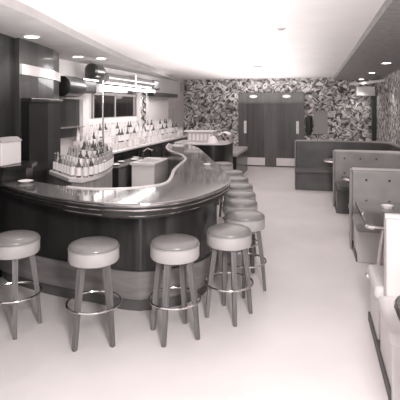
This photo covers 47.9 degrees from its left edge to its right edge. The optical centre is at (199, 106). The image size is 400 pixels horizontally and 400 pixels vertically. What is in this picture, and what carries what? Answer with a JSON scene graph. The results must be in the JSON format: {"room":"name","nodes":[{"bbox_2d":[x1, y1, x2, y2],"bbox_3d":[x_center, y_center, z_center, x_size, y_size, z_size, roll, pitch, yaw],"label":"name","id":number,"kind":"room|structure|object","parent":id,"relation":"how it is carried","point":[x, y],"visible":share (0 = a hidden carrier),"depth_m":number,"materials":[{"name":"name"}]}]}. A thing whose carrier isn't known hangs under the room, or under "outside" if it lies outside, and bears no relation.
{"room":"bar","nodes":[
{"label":"bar","id":0,"kind":"room"},
{"bbox_2d":[0,33,14,277],"bbox_3d":[-2.351,0.470,3.642,0.412,2.660,3.042,0,0,3],"label":"wall","id":1,"kind":"structure","parent":0,"point":[7,43],"depth_m":4.91,"materials":[{"name":"black paint"}]},
{"bbox_2d":[15,38,58,160],"bbox_3d":[-2.232,0.470,5.898,0.780,2.660,1.500,0,0,14],"label":"wall pier","id":2,"kind":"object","parent":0,"point":[27,52],"visible":0.12,"depth_m":5.37,"materials":[{"name":"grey paint"}]},
{"bbox_2d":[20,64,59,81],"bbox_3d":[-2.016,-0.430,5.846,0.099,0.120,1.538,0,0,-2],"label":"metal band","id":3,"kind":"object","parent":2,"relation":"attached to","point":[25,69],"visible":1,"depth_m":5.52,"materials":[{"name":"white metal"}]},
{"bbox_2d":[0,0,177,80],"bbox_3d":[-1.945,-0.820,6.785,3.100,0.080,15.200,0,0,14],"label":"ceiling","id":4,"kind":"structure","parent":0,"point":[17,19],"depth_m":5.28,"materials":[{"name":"paint"}]},
{"bbox_2d":[22,35,39,38],"bbox_3d":[-1.861,-0.773,4.958,0.190,0.011,0.190,0,0,14],"label":"recessed light","id":5,"kind":"object","parent":4,"relation":"in","point":[24,36],"visible":1,"depth_m":4.93,"materials":[{"name":"white ceramic"}]},
{"bbox_2d":[59,59,183,155],"bbox_3d":[-1.730,0.470,9.773,0.150,2.660,9.300,0,0,14],"label":"wall","id":6,"kind":"structure","parent":0,"point":[67,68],"depth_m":10.18,"materials":[{"name":"white paint"}]},
{"bbox_2d":[59,75,85,96],"bbox_3d":[-2.102,-0.320,7.092,0.445,0.330,0.520,0,0,14],"label":"duct","id":7,"kind":"object","parent":6,"relation":"attached to","point":[69,86],"visible":0.83,"depth_m":6.88,"materials":[{"name":"grey metal"}]},
{"bbox_2d":[59,94,88,137],"bbox_3d":[-2.163,0.120,7.330,0.190,0.760,1.250,0,0,14],"label":"display niche","id":8,"kind":"object","parent":6,"relation":"attached to","point":[74,110],"visible":0.54,"depth_m":7.58,"materials":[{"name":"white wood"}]},
{"bbox_2d":[61,126,84,128],"bbox_3d":[-2.149,0.333,7.223,0.110,0.015,1.010,0,0,14],"label":"shelf","id":9,"kind":"object","parent":8,"relation":"attached to","point":[62,127],"depth_m":7.46,"materials":[{"name":"silver metal"}]},
{"bbox_2d":[82,79,98,93],"bbox_3d":[-2.001,-0.345,7.562,0.390,0.230,0.520,0,0,14],"label":"box","id":10,"kind":"object","parent":6,"relation":"attached to","point":[90,84],"visible":0.34,"depth_m":7.54,"materials":[{"name":"grey metal"}]},
{"bbox_2d":[87,117,136,138],"bbox_3d":[-1.782,0.510,9.193,0.026,0.580,2.510,0,0,14],"label":"backsplash","id":11,"kind":"structure","parent":6,"relation":"attached to","point":[110,121],"depth_m":9.11,"materials":[{"name":"white tile"}]},
{"bbox_2d":[92,88,136,117],"bbox_3d":[-1.734,-0.100,9.372,0.030,0.600,2.120,0,0,14],"label":"window","id":12,"kind":"structure","parent":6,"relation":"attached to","point":[117,103],"depth_m":9.28,"materials":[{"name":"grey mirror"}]},
{"bbox_2d":[85,63,159,92],"bbox_3d":[-1.537,-0.492,9.193,0.490,0.505,3.230,0,0,14],"label":"duct","id":13,"kind":"object","parent":6,"relation":"attached to","point":[93,71],"visible":0.91,"depth_m":8.44,"materials":[{"name":"silver metal"}]},
{"bbox_2d":[147,92,177,125],"bbox_3d":[-0.992,0.110,11.804,0.275,0.940,2.000,0,0,14],"label":"mirror","id":14,"kind":"object","parent":6,"relation":"attached to","point":[158,102],"visible":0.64,"depth_m":11.89,"materials":[{"name":"grey mirror"}]},
{"bbox_2d":[180,84,185,91],"bbox_3d":[-0.515,-0.600,14.015,0.125,0.240,0.260,0,0,14],"label":"wall speaker","id":15,"kind":"object","parent":6,"relation":"attached to","point":[182,86],"visible":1,"depth_m":13.90,"materials":[{"name":"grey plastic"}]},
{"bbox_2d":[0,166,387,399],"bbox_3d":[0.067,1.850,6.378,7.400,0.100,15.400,0,0,14],"label":"floor","id":16,"kind":"structure","parent":0,"point":[307,336],"depth_m":3.50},
{"bbox_2d":[0,230,42,339],"bbox_3d":[-1.510,1.415,3.671,0.427,0.769,0.427,0,0,22],"label":"bar stool","id":17,"kind":"object","parent":16,"relation":"on","point":[15,245],"visible":1,"depth_m":3.54,"materials":[{"name":"leather"}]},
{"bbox_2d":[0,230,39,246],"bbox_3d":[-1.510,1.060,3.671,0.384,0.057,0.384,0,0,22],"label":"seat cushion","id":18,"kind":"object","parent":17,"relation":"on","point":[13,238],"depth_m":3.59,"materials":[{"name":"leather"}]},
{"bbox_2d":[22,98,62,183],"bbox_3d":[-1.932,0.849,5.630,0.165,1.903,1.095,0,0,1],"label":"tall cabinet","id":19,"kind":"object","parent":16,"relation":"on","point":[41,117],"visible":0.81,"depth_m":5.40,"materials":[{"name":"black wood"}]},
{"bbox_2d":[22,98,61,102],"bbox_3d":[-1.936,-0.080,5.630,0.157,0.040,1.095,0,0,1],"label":"shelf","id":20,"kind":"object","parent":19,"relation":"attached to","point":[24,100],"depth_m":5.32,"materials":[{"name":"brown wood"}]},
{"bbox_2d":[49,159,112,187],"bbox_3d":[-1.488,1.230,5.662,0.707,1.140,1.583,0,0,2],"label":"display shelf","id":21,"kind":"object","parent":16,"relation":"on","point":[104,180],"visible":0.2,"depth_m":5.19,"materials":[{"name":"white"}]},
{"bbox_2d":[55,153,58,171],"bbox_3d":[-1.719,0.668,5.444,0.057,0.225,0.057,0,0,14],"label":"beer bottle","id":22,"kind":"object","parent":21,"relation":"on","point":[57,158],"visible":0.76,"depth_m":5.42,"materials":[{"name":"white glass"}]},
{"bbox_2d":[75,148,78,165],"bbox_3d":[-1.472,0.608,5.418,0.057,0.225,0.057,0,0,24],"label":"beer bottle","id":23,"kind":"object","parent":21,"relation":"on","point":[77,153],"visible":0.74,"depth_m":5.40,"materials":[{"name":"grey"}]},
{"bbox_2d":[78,149,82,167],"bbox_3d":[-1.414,0.610,5.336,0.056,0.219,0.056,0,0,33],"label":"beer bottle","id":24,"kind":"object","parent":21,"relation":"on","point":[80,154],"visible":0.78,"depth_m":5.32,"materials":[{"name":"grey"}]},
{"bbox_2d":[84,150,88,167],"bbox_3d":[-1.330,0.610,5.289,0.056,0.219,0.056,0,0,-15],"label":"beer bottle","id":25,"kind":"object","parent":21,"relation":"on","point":[86,155],"visible":0.67,"depth_m":5.28,"materials":[{"name":"grey glass"}]},
{"bbox_2d":[87,142,91,159],"bbox_3d":[-1.380,0.548,5.626,0.057,0.225,0.057,0,0,29],"label":"beer bottle","id":26,"kind":"object","parent":21,"relation":"on","point":[89,149],"visible":0.73,"depth_m":5.60,"materials":[{"name":"grey"}]},
{"bbox_2d":[90,149,94,163],"bbox_3d":[-1.276,0.608,5.345,0.057,0.225,0.057,0,0,-26],"label":"beer bottle","id":27,"kind":"object","parent":21,"relation":"on","point":[92,154],"visible":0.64,"depth_m":5.33,"materials":[{"name":"grey"}]},
{"bbox_2d":[106,152,108,169],"bbox_3d":[-1.155,0.668,5.569,0.057,0.225,0.057,0,0,39],"label":"beer bottle","id":28,"kind":"object","parent":21,"relation":"on","point":[107,158],"visible":0.62,"depth_m":5.56,"materials":[{"name":"grey glass"}]},
{"bbox_2d":[65,236,121,351],"bbox_3d":[-0.822,1.415,3.487,0.427,0.769,0.427,0,0,-13],"label":"bar stool","id":29,"kind":"object","parent":16,"relation":"on","point":[92,252],"visible":1,"depth_m":3.36,"materials":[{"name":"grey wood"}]},
{"bbox_2d":[68,236,118,253],"bbox_3d":[-0.822,1.060,3.487,0.384,0.057,0.384,0,0,-13],"label":"seat cushion","id":30,"kind":"object","parent":29,"relation":"on","point":[92,244],"depth_m":3.39,"materials":[{"name":"leather"}]},
{"bbox_2d":[0,143,230,310],"bbox_3d":[-0.619,1.280,6.588,2.762,1.040,5.843,0,0,14],"label":"bar counter","id":31,"kind":"object","parent":16,"relation":"on","point":[185,203],"depth_m":4.13,"materials":[{"name":"laminate"}]},
{"bbox_2d":[0,161,36,183],"bbox_3d":[-1.935,0.685,4.761,0.328,0.170,0.572,0,0,2],"label":"countertop","id":32,"kind":"structure","parent":31,"relation":"on","point":[23,170],"depth_m":4.65,"materials":[{"name":"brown wood"}]},
{"bbox_2d":[0,136,21,165],"bbox_3d":[-2.012,0.458,4.697,0.125,0.285,0.340,0,0,14],"label":"box","id":33,"kind":"object","parent":32,"relation":"on","point":[10,147],"visible":1,"depth_m":4.67,"materials":[{"name":"white ceramic"}]},
{"bbox_2d":[18,179,32,182],"bbox_3d":[-1.772,0.758,4.574,0.150,0.024,0.150,0,0,14],"label":"dish","id":34,"kind":"object","parent":31,"relation":"on","point":[24,180],"visible":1,"depth_m":4.59,"materials":[{"name":"white ceramic"}]},
{"bbox_2d":[53,153,55,170],"bbox_3d":[-1.777,0.670,5.526,0.056,0.219,0.056,0,0,14],"label":"beer bottle","id":35,"kind":"object","parent":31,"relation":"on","point":[54,159],"visible":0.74,"depth_m":5.50,"materials":[{"name":"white glass"}]},
{"bbox_2d":[58,154,61,172],"bbox_3d":[-1.661,0.670,5.362,0.056,0.219,0.056,0,0,-30],"label":"beer bottle","id":36,"kind":"object","parent":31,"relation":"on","point":[60,159],"visible":0.7,"depth_m":5.34,"materials":[{"name":"grey"}]},
{"bbox_2d":[61,154,64,173],"bbox_3d":[-1.603,0.668,5.281,0.057,0.225,0.057,0,0,2],"label":"beer bottle","id":37,"kind":"object","parent":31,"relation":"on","point":[63,159],"visible":0.77,"depth_m":5.26,"materials":[{"name":"grey glass"}]},
{"bbox_2d":[64,155,67,174],"bbox_3d":[-1.546,0.668,5.199,0.057,0.225,0.057,0,0,-22],"label":"beer bottle","id":38,"kind":"object","parent":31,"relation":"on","point":[66,160],"visible":0.78,"depth_m":5.17,"materials":[{"name":"grey glass"}]},
{"bbox_2d":[67,156,70,175],"bbox_3d":[-1.488,0.668,5.118,0.057,0.225,0.057,0,0,-29],"label":"beer bottle","id":39,"kind":"object","parent":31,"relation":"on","point":[69,161],"visible":0.78,"depth_m":5.09,"materials":[{"name":"grey glass"}]},
{"bbox_2d":[70,157,74,176],"bbox_3d":[-1.430,0.668,5.036,0.057,0.225,0.057,0,0,1],"label":"beer bottle","id":40,"kind":"object","parent":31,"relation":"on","point":[72,165],"visible":1,"depth_m":5.02,"materials":[{"name":"grey glass"}]},
{"bbox_2d":[76,158,80,177],"bbox_3d":[-1.345,0.670,4.989,0.056,0.219,0.056,0,0,-40],"label":"beer bottle","id":41,"kind":"object","parent":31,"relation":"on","point":[78,166],"visible":1,"depth_m":4.97,"materials":[{"name":"grey glass"}]},
{"bbox_2d":[83,157,87,177],"bbox_3d":[-1.266,0.668,4.986,0.057,0.225,0.057,0,0,-17],"label":"beer bottle","id":42,"kind":"object","parent":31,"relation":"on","point":[85,166],"visible":1,"depth_m":4.96,"materials":[{"name":"grey glass"}]},
{"bbox_2d":[89,157,93,175],"bbox_3d":[-1.227,0.670,5.078,0.056,0.219,0.056,0,0,-6],"label":"beer bottle","id":43,"kind":"object","parent":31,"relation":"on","point":[91,165],"visible":1,"depth_m":5.06,"materials":[{"name":"grey"}]},
{"bbox_2d":[94,155,98,174],"bbox_3d":[-1.193,0.668,5.172,0.057,0.225,0.057,0,0,-28],"label":"beer bottle","id":44,"kind":"object","parent":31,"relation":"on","point":[96,164],"visible":0.95,"depth_m":5.15,"materials":[{"name":"grey glass"}]},
{"bbox_2d":[98,154,101,173],"bbox_3d":[-1.173,0.668,5.270,0.057,0.225,0.057,0,0,-23],"label":"beer bottle","id":45,"kind":"object","parent":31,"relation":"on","point":[99,160],"visible":0.83,"depth_m":5.25,"materials":[{"name":"grey glass"}]},
{"bbox_2d":[101,154,104,172],"bbox_3d":[-1.162,0.668,5.369,0.057,0.225,0.057,0,0,-42],"label":"beer bottle","id":46,"kind":"object","parent":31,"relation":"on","point":[102,158],"visible":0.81,"depth_m":5.35,"materials":[{"name":"grey glass"}]},
{"bbox_2d":[104,153,106,170],"bbox_3d":[-1.157,0.668,5.469,0.057,0.225,0.057,0,0,-7],"label":"beer bottle","id":47,"kind":"object","parent":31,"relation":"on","point":[105,159],"visible":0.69,"depth_m":5.46,"materials":[{"name":"grey"}]},
{"bbox_2d":[61,127,187,161],"bbox_3d":[-1.320,1.190,9.927,0.530,1.220,6.200,0,0,14],"label":"countertop","id":48,"kind":"structure","parent":16,"relation":"on","point":[158,147],"depth_m":9.54,"materials":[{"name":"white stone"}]},
{"bbox_2d":[76,128,79,140],"bbox_3d":[-2.089,0.450,7.682,0.066,0.260,0.066,0,0,-40],"label":"liquor bottle","id":49,"kind":"object","parent":48,"relation":"on","point":[78,132],"visible":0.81,"depth_m":7.66,"materials":[{"name":"grey glass"}]},
{"bbox_2d":[98,123,101,137],"bbox_3d":[-1.879,0.443,8.453,0.070,0.274,0.070,0,0,13],"label":"liquor bottle","id":50,"kind":"object","parent":48,"relation":"on","point":[99,128],"visible":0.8,"depth_m":8.43,"materials":[{"name":"grey"}]},
{"bbox_2d":[102,81,103,145],"bbox_3d":[-1.700,0.170,7.878,0.080,1.260,0.080,0,0,14],"label":"chrome pole","id":51,"kind":"object","parent":48,"relation":"on","point":[102,81],"visible":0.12,"depth_m":7.87,"materials":[{"name":"white metal"}]},
{"bbox_2d":[108,130,111,143],"bbox_3d":[-1.709,0.570,8.540,0.066,0.260,0.066,0,0,33],"label":"liquor bottle","id":52,"kind":"object","parent":48,"relation":"on","point":[109,135],"visible":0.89,"depth_m":8.52,"materials":[{"name":"grey glass"}]},
{"bbox_2d":[121,128,123,141],"bbox_3d":[-1.565,0.563,9.036,0.070,0.274,0.070,0,0,6],"label":"liquor bottle","id":53,"kind":"object","parent":48,"relation":"on","point":[122,133],"visible":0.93,"depth_m":9.02,"materials":[{"name":"grey glass"}]},
{"bbox_2d":[128,134,131,146],"bbox_3d":[-1.396,0.670,8.986,0.066,0.260,0.066,0,0,0],"label":"liquor bottle","id":54,"kind":"object","parent":48,"relation":"on","point":[130,139],"visible":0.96,"depth_m":8.97,"materials":[{"name":"grey glass"}]},
{"bbox_2d":[136,91,148,131],"bbox_3d":[-1.342,0.082,10.681,0.138,0.995,0.550,0,0,14],"label":"column","id":55,"kind":"structure","parent":48,"relation":"on","point":[142,116],"depth_m":10.51,"materials":[{"name":"white"}]},
{"bbox_2d":[112,157,146,187],"bbox_3d":[-1.269,1.375,7.825,0.360,0.850,1.470,0,0,14],"label":"cooler","id":56,"kind":"object","parent":16,"relation":"on","point":[122,173],"visible":0.26,"depth_m":7.30,"materials":[{"name":"black metal"}]},
{"bbox_2d":[130,148,167,186],"bbox_3d":[-0.844,1.254,7.795,0.440,1.092,0.840,0,0,14],"label":"sink","id":57,"kind":"object","parent":16,"relation":"on","point":[149,170],"visible":0.5,"depth_m":7.44,"materials":[{"name":"white metal"}]},
{"bbox_2d":[144,160,159,162],"bbox_3d":[-0.844,0.957,7.795,0.320,0.005,0.680,0,0,14],"label":"basin","id":58,"kind":"object","parent":57,"relation":"in","point":[145,161],"depth_m":7.88,"materials":[{"name":"grey"}]},
{"bbox_2d":[148,233,201,347],"bbox_3d":[-0.198,1.415,3.563,0.427,0.769,0.427,0,0,-23],"label":"bar stool","id":59,"kind":"object","parent":16,"relation":"on","point":[173,249],"visible":1,"depth_m":3.48,"materials":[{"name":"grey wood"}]},
{"bbox_2d":[151,233,198,250],"bbox_3d":[-0.198,1.060,3.563,0.384,0.057,0.384,0,0,-23],"label":"seat cushion","id":60,"kind":"object","parent":59,"relation":"on","point":[173,241],"depth_m":3.47,"materials":[{"name":"leather"}]},
{"bbox_2d":[175,140,232,162],"bbox_3d":[0.086,1.290,10.085,1.220,1.020,1.004,0,0,14],"label":"counter","id":61,"kind":"object","parent":16,"relation":"on","point":[220,151],"depth_m":9.63,"materials":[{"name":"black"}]},
{"bbox_2d":[184,130,216,141],"bbox_3d":[0.012,0.655,10.199,0.680,0.250,0.400,0,0,14],"label":"crate","id":62,"kind":"object","parent":61,"relation":"on","point":[193,135],"visible":0.88,"depth_m":10.04,"materials":[{"name":"white plastic"}]},
{"bbox_2d":[175,140,232,144],"bbox_3d":[0.086,0.795,10.085,1.220,0.030,1.004,0,0,14],"label":"countertop","id":63,"kind":"structure","parent":61,"relation":"on","point":[222,142],"depth_m":9.83,"materials":[{"name":"white"}]},
{"bbox_2d":[207,136,217,142],"bbox_3d":[0.278,0.700,9.781,0.240,0.160,0.236,0,0,14],"label":"draped cloth","id":64,"kind":"object","parent":61,"relation":"on","point":[212,139],"visible":0.97,"depth_m":9.70,"materials":[{"name":"white fabric"}]},
{"bbox_2d":[217,131,231,142],"bbox_3d":[0.548,0.663,10.032,0.306,0.233,0.306,0,0,14],"label":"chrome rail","id":65,"kind":"object","parent":61,"relation":"on","point":[225,132],"visible":0.98,"depth_m":9.99,"materials":[{"name":"white metal"}]},
{"bbox_2d":[215,161,232,204],"bbox_3d":[0.427,1.415,8.454,0.427,0.769,0.427,0,0,-16],"label":"bar stool","id":66,"kind":"object","parent":16,"relation":"on","point":[224,165],"visible":0.35,"depth_m":8.30,"materials":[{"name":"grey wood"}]},
{"bbox_2d":[215,161,232,165],"bbox_3d":[0.427,1.060,8.454,0.384,0.057,0.384,0,0,-16],"label":"seat cushion","id":67,"kind":"object","parent":66,"relation":"on","point":[222,163],"depth_m":8.32,"materials":[{"name":"plastic"}]},
{"bbox_2d":[204,223,253,326],"bbox_3d":[0.251,1.415,3.890,0.427,0.769,0.427,0,0,34],"label":"bar stool","id":68,"kind":"object","parent":16,"relation":"on","point":[232,238],"visible":1,"depth_m":3.80,"materials":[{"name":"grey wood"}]},
{"bbox_2d":[207,223,250,237],"bbox_3d":[0.251,1.060,3.890,0.384,0.057,0.384,0,0,34],"label":"seat cushion","id":69,"kind":"object","parent":68,"relation":"on","point":[223,230],"depth_m":3.79,"materials":[{"name":"leather"}]},
{"bbox_2d":[219,170,243,216],"bbox_3d":[0.518,1.415,7.347,0.427,0.769,0.427,0,0,-34],"label":"bar stool","id":70,"kind":"object","parent":16,"relation":"on","point":[229,172],"visible":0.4,"depth_m":7.25,"materials":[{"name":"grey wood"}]},
{"bbox_2d":[224,170,243,174],"bbox_3d":[0.518,1.060,7.347,0.384,0.057,0.384,0,0,-34],"label":"seat cushion","id":71,"kind":"object","parent":70,"relation":"on","point":[230,172],"depth_m":7.23,"materials":[{"name":"leather"}]},
{"bbox_2d":[221,176,248,221],"bbox_3d":[0.526,1.415,6.685,0.427,0.769,0.427,0,0,-1],"label":"bar stool","id":72,"kind":"object","parent":16,"relation":"on","point":[233,178],"visible":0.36,"depth_m":6.56,"materials":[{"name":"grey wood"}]},
{"bbox_2d":[229,176,247,181],"bbox_3d":[0.526,1.060,6.685,0.384,0.057,0.384,0,0,-1],"label":"seat cushion","id":73,"kind":"object","parent":72,"relation":"on","point":[233,178],"depth_m":6.55,"materials":[{"name":"leather"}]},
{"bbox_2d":[223,182,252,222],"bbox_3d":[0.522,1.415,6.098,0.427,0.769,0.427,0,0,34],"label":"bar stool","id":74,"kind":"object","parent":16,"relation":"on","point":[233,185],"visible":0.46,"depth_m":5.97,"materials":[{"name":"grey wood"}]},
{"bbox_2d":[229,182,252,188],"bbox_3d":[0.522,1.060,6.098,0.384,0.057,0.384,0,0,34],"label":"seat cushion","id":75,"kind":"object","parent":74,"relation":"on","point":[233,185],"depth_m":5.97,"materials":[{"name":"leather"}]},
{"bbox_2d":[222,198,257,272],"bbox_3d":[0.448,1.415,5.031,0.427,0.769,0.427,0,0,4],"label":"bar stool","id":76,"kind":"object","parent":16,"relation":"on","point":[230,204],"visible":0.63,"depth_m":4.90,"materials":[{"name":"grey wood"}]},
{"bbox_2d":[223,198,256,206],"bbox_3d":[0.448,1.060,5.031,0.384,0.057,0.384,0,0,4],"label":"seat cushion","id":77,"kind":"object","parent":76,"relation":"on","point":[231,202],"depth_m":4.93,"materials":[{"name":"leather"}]},
{"bbox_2d":[224,190,255,256],"bbox_3d":[0.488,1.415,5.515,0.427,0.769,0.427,0,0,-21],"label":"bar stool","id":78,"kind":"object","parent":16,"relation":"on","point":[232,193],"visible":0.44,"depth_m":5.42,"materials":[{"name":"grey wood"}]},
{"bbox_2d":[225,190,255,197],"bbox_3d":[0.488,1.060,5.515,0.384,0.057,0.384,0,0,-21],"label":"seat cushion","id":79,"kind":"object","parent":78,"relation":"on","point":[232,193],"depth_m":5.40,"materials":[{"name":"leather"}]},
{"bbox_2d":[233,146,247,172],"bbox_3d":[0.917,1.460,11.981,0.460,0.680,1.920,0,0,14],"label":"bench","id":80,"kind":"object","parent":16,"relation":"on","point":[239,152],"visible":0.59,"depth_m":11.80,"materials":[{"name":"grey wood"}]},
{"bbox_2d":[233,150,240,156],"bbox_3d":[0.758,1.170,11.351,0.460,0.100,0.620,0,0,14],"label":"cushion","id":81,"kind":"object","parent":80,"relation":"on","point":[236,153],"depth_m":11.23,"materials":[{"name":"leather"}]},
{"bbox_2d":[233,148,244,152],"bbox_3d":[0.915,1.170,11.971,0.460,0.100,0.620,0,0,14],"label":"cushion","id":82,"kind":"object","parent":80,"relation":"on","point":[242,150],"depth_m":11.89,"materials":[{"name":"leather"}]},
{"bbox_2d":[233,146,247,151],"bbox_3d":[1.072,1.170,12.592,0.460,0.100,0.620,0,0,14],"label":"cushion","id":83,"kind":"object","parent":80,"relation":"on","point":[245,147],"depth_m":12.54,"materials":[{"name":"leather"}]},
{"bbox_2d":[225,209,266,297],"bbox_3d":[0.443,1.415,4.439,0.427,0.769,0.427,0,0,-36],"label":"bar stool","id":84,"kind":"object","parent":16,"relation":"on","point":[253,219],"visible":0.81,"depth_m":4.34,"materials":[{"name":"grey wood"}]},
{"bbox_2d":[225,209,264,220],"bbox_3d":[0.443,1.060,4.439,0.384,0.057,0.384,0,0,-36],"label":"seat cushion","id":85,"kind":"object","parent":84,"relation":"on","point":[239,214],"depth_m":4.34,"materials":[{"name":"leather"}]},
{"bbox_2d":[322,158,332,162],"bbox_3d":[3.096,1.430,8.913,1.304,0.740,0.634,0,0,14],"label":"table","id":86,"kind":"object","parent":16,"relation":"on","point":[329,160],"visible":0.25,"depth_m":8.92,"materials":[{"name":"laminate"}]},
{"bbox_2d":[295,140,399,190],"bbox_3d":[3.051,1.276,9.460,2.125,1.048,1.440,0,0,14],"label":"bench","id":87,"kind":"object","parent":16,"relation":"on","point":[311,173],"visible":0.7,"depth_m":9.97,"materials":[{"name":"leather"}]},
{"bbox_2d":[295,166,332,174],"bbox_3d":[3.074,1.390,9.764,1.970,0.100,0.560,0,0,14],"label":"seat cushion","id":88,"kind":"object","parent":87,"relation":"on","point":[299,170],"depth_m":9.70,"materials":[{"name":"leather"}]},
{"bbox_2d":[333,150,399,213],"bbox_3d":[3.018,1.286,7.777,1.365,1.028,1.660,0,0,14],"label":"bench","id":89,"kind":"object","parent":16,"relation":"on","point":[343,160],"visible":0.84,"depth_m":7.96,"materials":[{"name":"leather"}]},
{"bbox_2d":[335,182,348,192],"bbox_3d":[2.940,1.390,7.684,1.210,0.100,0.560,0,0,14],"label":"seat cushion","id":90,"kind":"object","parent":89,"relation":"on","point":[341,187],"depth_m":7.58,"materials":[{"name":"leather"}]},
{"bbox_2d":[348,167,399,263],"bbox_3d":[2.470,1.286,5.389,1.255,1.028,1.660,0,0,14],"label":"bench","id":91,"kind":"object","parent":16,"relation":"on","point":[365,184],"visible":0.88,"depth_m":5.61,"materials":[{"name":"leather"}]},
{"bbox_2d":[352,214,380,232],"bbox_3d":[2.392,1.390,5.295,1.100,0.100,0.560,0,0,14],"label":"seat cushion","id":92,"kind":"object","parent":91,"relation":"on","point":[357,220],"depth_m":5.17,"materials":[{"name":"leather"}]},
{"bbox_2d":[371,96,376,140],"bbox_3d":[4.953,0.750,12.806,0.120,2.100,0.140,0,0,14],"label":"post","id":93,"kind":"object","parent":16,"relation":"on","point":[373,98],"visible":0.64,"depth_m":12.74,"materials":[{"name":"brown wood"}]},
{"bbox_2d":[355,201,399,277],"bbox_3d":[2.120,1.425,4.384,1.074,0.750,1.134,0,0,14],"label":"table","id":94,"kind":"object","parent":16,"relation":"on","point":[371,212],"visible":0.56,"depth_m":4.61,"materials":[{"name":"metal"}]},
{"bbox_2d":[381,204,393,208],"bbox_3d":[1.949,1.036,4.685,0.120,0.028,0.120,0,0,37],"label":"ashtray","id":95,"kind":"object","parent":94,"relation":"on","point":[386,206],"visible":1,"depth_m":4.66,"materials":[{"name":"white ceramic"}]},
{"bbox_2d":[367,213,399,399],"bbox_3d":[1.884,1.286,3.123,1.240,1.028,1.220,0,0,14],"label":"bench","id":96,"kind":"object","parent":16,"relation":"on","point":[384,323],"visible":1,"depth_m":3.19,"materials":[{"name":"grey leather"}]},
{"bbox_2d":[367,265,383,298],"bbox_3d":[1.968,1.390,3.458,1.240,0.100,0.530,0,0,14],"label":"seat cushion","id":97,"kind":"object","parent":96,"relation":"on","point":[375,272],"depth_m":3.54,"materials":[{"name":"white leather"}]},
{"bbox_2d":[378,296,399,346],"bbox_3d":[1.750,1.390,2.817,1.130,0.100,0.560,0,0,14],"label":"seat cushion","id":98,"kind":"object","parent":96,"relation":"on","point":[390,319],"depth_m":2.87,"materials":[{"name":"white leather"}]},
{"bbox_2d":[393,296,399,320],"bbox_3d":[1.522,1.425,2.080,1.104,0.750,0.814,0,0,14],"label":"table","id":99,"kind":"object","parent":16,"relation":"on","point":[396,302],"visible":1,"depth_m":2.38,"materials":[{"name":"laminate"}]},
{"bbox_2d":[18,0,384,79],"bbox_3d":[0.067,-0.910,6.378,7.400,0.100,15.400,0,0,14],"label":"ceiling","id":100,"kind":"structure","parent":0,"point":[180,39],"depth_m":5.06,"materials":[{"name":"paint"}]},
{"bbox_2d":[334,0,399,79],"bbox_3d":[2.689,-0.820,5.612,1.340,0.080,15.200,0,0,14],"label":"ceiling","id":101,"kind":"structure","parent":100,"relation":"attached to","point":[379,43],"depth_m":6.21,"materials":[{"name":"paint"}]},
{"bbox_2d":[184,78,375,145],"bbox_3d":[2.264,0.470,13.636,6.100,2.660,0.150,0,0,14],"label":"wall","id":102,"kind":"structure","parent":0,"point":[206,107],"depth_m":13.35,"materials":[{"name":"grey paper"}]},
{"bbox_2d":[243,100,266,165],"bbox_3d":[1.670,0.795,13.672,0.730,1.990,0.062,0,0,14],"label":"door","id":103,"kind":"structure","parent":102,"relation":"in","point":[254,111],"depth_m":13.66,"materials":[{"name":"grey wood"}]},
{"bbox_2d":[238,92,303,166],"bbox_3d":[2.137,0.680,13.560,1.970,2.240,0.060,0,0,14],"label":"door frame","id":104,"kind":"structure","parent":102,"relation":"attached to","point":[270,97],"depth_m":13.53,"materials":[{"name":"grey wood"}]},
{"bbox_2d":[183,80,374,85],"bbox_3d":[2.252,-0.730,13.546,5.720,0.100,0.030,0,0,14],"label":"trim","id":105,"kind":"structure","parent":102,"relation":"attached to","point":[315,81],"depth_m":13.52,"materials":[{"name":"white paint"}]},
{"bbox_2d":[274,100,299,166],"bbox_3d":[2.601,0.795,13.437,0.750,1.990,0.062,0,0,14],"label":"door","id":106,"kind":"structure","parent":102,"relation":"in","point":[286,112],"depth_m":13.43,"materials":[{"name":"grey wood"}]},
{"bbox_2d":[305,116,312,134],"bbox_3d":[3.210,0.501,13.256,0.220,0.638,0.128,0,0,14],"label":"payphone","id":107,"kind":"object","parent":102,"relation":"hanging from","point":[308,119],"visible":1,"depth_m":13.21,"materials":[{"name":"black plastic"}]},
{"bbox_2d":[314,111,327,133],"bbox_3d":[3.541,0.460,13.220,0.400,0.680,0.030,0,0,14],"label":"wall panel","id":108,"kind":"object","parent":102,"relation":"attached to","point":[320,117],"visible":1,"depth_m":13.20,"materials":[{"name":"grey"}]},
{"bbox_2d":[356,87,374,95],"bbox_3d":[4.730,-0.450,12.863,0.500,0.260,0.130,0,0,14],"label":"exit sign","id":109,"kind":"object","parent":102,"relation":"in","point":[360,91],"visible":1,"depth_m":12.81,"materials":[{"name":"white plastic"}]},
{"bbox_2d":[376,69,399,144],"bbox_3d":[3.236,0.470,5.473,0.150,2.660,15.200,0,0,14],"label":"wall","id":110,"kind":"structure","parent":0,"point":[388,91],"depth_m":10.56,"materials":[{"name":"grey paper"}]},
{"bbox_2d":[350,79,383,84],"bbox_3d":[4.571,-0.670,12.216,0.199,0.060,1.696,0,0,-11],"label":"crown molding","id":111,"kind":"structure","parent":110,"relation":"attached to","point":[382,80],"depth_m":12.32,"materials":[{"name":"white paint"}]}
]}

